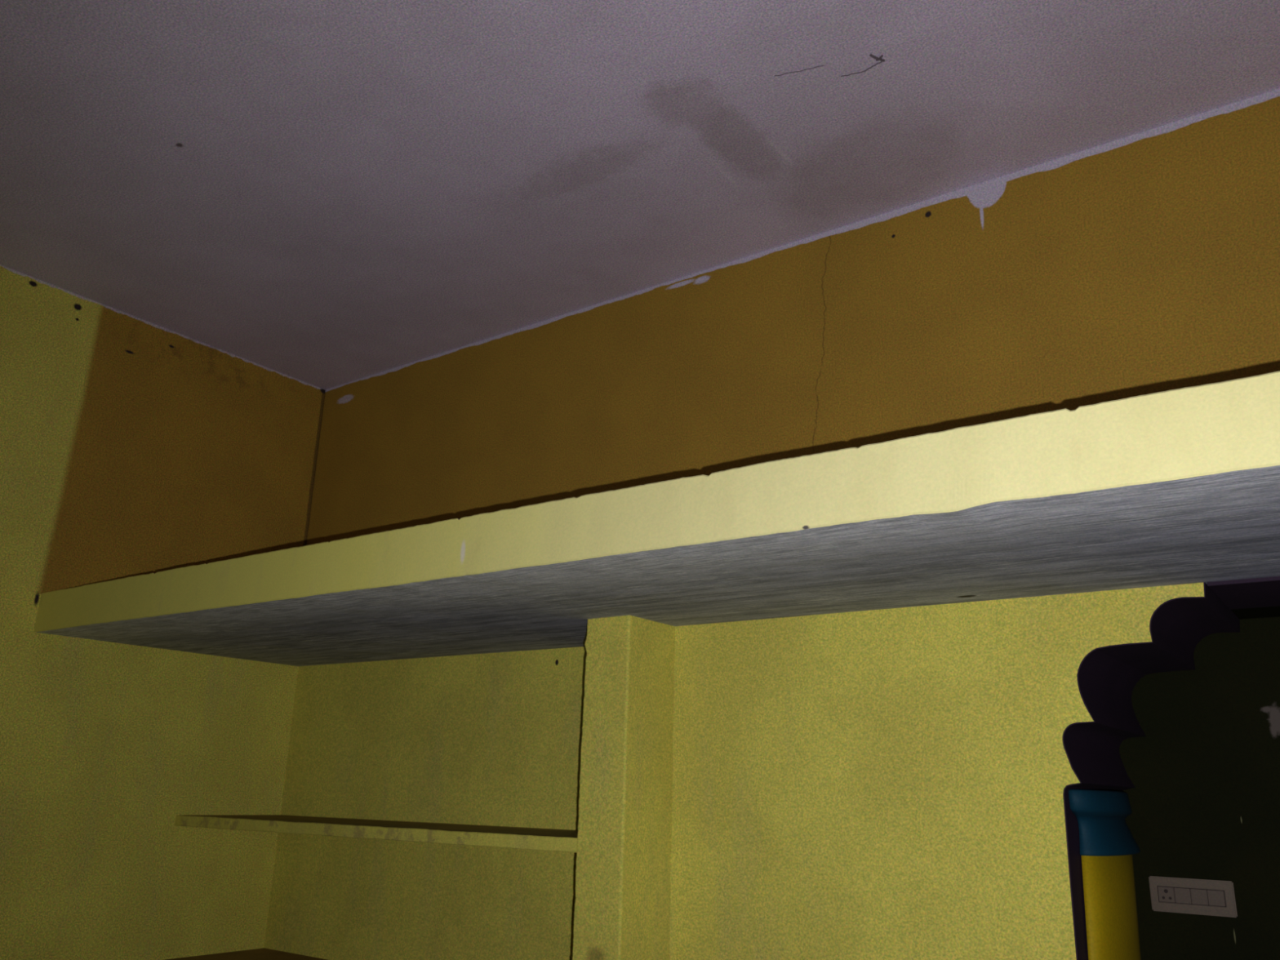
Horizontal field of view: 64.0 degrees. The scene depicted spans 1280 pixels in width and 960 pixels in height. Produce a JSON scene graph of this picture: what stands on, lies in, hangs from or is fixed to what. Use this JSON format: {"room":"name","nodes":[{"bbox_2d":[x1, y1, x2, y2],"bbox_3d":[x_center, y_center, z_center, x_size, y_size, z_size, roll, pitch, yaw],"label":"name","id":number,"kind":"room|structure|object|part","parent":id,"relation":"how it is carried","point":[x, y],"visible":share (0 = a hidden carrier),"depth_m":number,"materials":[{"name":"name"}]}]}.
{"room":"bedroom","nodes":[
{"label":"bedroom","id":0,"kind":"room"},
{"bbox_2d":[0,264,324,959],"bbox_3d":[-2.770,0.495,1.579,0.230,3.000,6.095,-11,-21,35],"label":"wall","id":1,"kind":"structure","parent":0,"point":[131,446],"depth_m":3.11,"materials":[{"name":"paint"}]},
{"bbox_2d":[0,0,1279,390],"bbox_3d":[-0.588,-1.403,0.531,5.520,0.138,6.095,-11,-21,35],"label":"ceiling","id":2,"kind":"structure","parent":0,"point":[324,194],"depth_m":2.30,"materials":[{"name":"white paint"}]},
{"bbox_2d":[774,53,884,76],"bbox_3d":[0.386,-0.830,2.083,0.220,0.007,0.048,-5,-18,20],"label":"cobweb","id":3,"kind":"object","parent":2,"relation":"attached to","point":[876,58],"visible":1,"depth_m":2.07},
{"bbox_2d":[264,88,1279,959],"bbox_3d":[0.944,0.768,2.138,5.060,3.000,0.736,-11,-21,35],"label":"wall","id":4,"kind":"structure","parent":0,"point":[882,784],"depth_m":2.36,"materials":[{"name":"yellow paint"}]},
{"bbox_2d":[164,947,327,959],"bbox_3d":[-0.684,1.364,2.714,1.592,0.033,0.375,-11,-21,35],"label":"shelf","id":5,"kind":"object","parent":4,"relation":"attached to","point":[263,953],"visible":1,"depth_m":3.15,"materials":[{"name":"yellow paint"}]},
{"bbox_2d":[174,814,577,852],"bbox_3d":[-0.673,0.969,2.834,1.592,0.038,0.375,-11,-21,35],"label":"shelf","id":6,"kind":"object","parent":4,"relation":"attached to","point":[517,837],"visible":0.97,"depth_m":2.66,"materials":[{"name":"yellow paint"}]},
{"bbox_2d":[34,370,1279,666],"bbox_3d":[0.594,0.111,1.813,5.060,0.122,0.888,-11,-21,35],"label":"loft slab","id":7,"kind":"object","parent":4,"relation":"attached to","point":[1179,486],"visible":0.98,"depth_m":1.73,"materials":[{"name":"yellow paint"}]},
{"bbox_2d":[1062,576,1279,959],"bbox_3d":[1.636,1.079,1.321,1.866,1.967,0.450,-11,-21,35],"label":"arch","id":8,"kind":"object","parent":4,"relation":"attached to","point":[1107,677],"visible":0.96,"depth_m":1.96,"materials":[{"name":"purple paint"}]},
{"bbox_2d":[1119,617,1279,959],"bbox_3d":[1.757,1.189,1.672,3.341,1.967,0.288,-11,-21,35],"label":"wall niche","id":9,"kind":"object","parent":4,"relation":"in","point":[1205,771],"depth_m":2.11,"materials":[{"name":"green paint"}]},
{"bbox_2d":[1148,875,1237,917],"bbox_3d":[1.119,0.844,2.076,0.154,0.067,0.011,-11,-21,35],"label":"switchboard","id":10,"kind":"object","parent":9,"relation":"attached to","point":[1171,895],"visible":1,"depth_m":2.07,"materials":[{"name":"beige plastic"}]},
{"bbox_2d":[1157,886,1175,902],"bbox_3d":[1.079,0.850,2.100,0.029,0.029,0.002,-11,-21,35],"label":"socket","id":11,"kind":"object","parent":10,"relation":"attached to","point":[1165,894],"depth_m":2.10,"materials":[{"name":"beige plastic"}]},
{"bbox_3d":[1.117,0.844,2.075,0.123,0.032,0.001,-11,-21,35],"label":"frame","id":12,"kind":"part","parent":10,"relation":"part of","materials":[{"name":"white plastic"}]},
{"bbox_3d":[-0.671,1.588,-0.377,5.520,0.115,6.095,-11,-21,35],"label":"floor","id":13,"kind":"structure","parent":0,"visible":0},
{"bbox_2d":[572,615,675,959],"bbox_3d":[0.009,1.302,2.205,0.130,1.967,0.376,-11,-21,35],"label":"pillar","id":14,"kind":"structure","parent":13,"relation":"on","point":[622,911],"depth_m":2.25,"materials":[{"name":"yellow paint"}]},
{"bbox_2d":[1068,789,1141,959],"bbox_3d":[0.898,1.380,1.769,0.061,1.612,0.371,-11,-21,35],"label":"column","id":15,"kind":"structure","parent":13,"relation":"on","point":[1108,846],"depth_m":1.89,"materials":[{"name":"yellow paint"}]}
]}

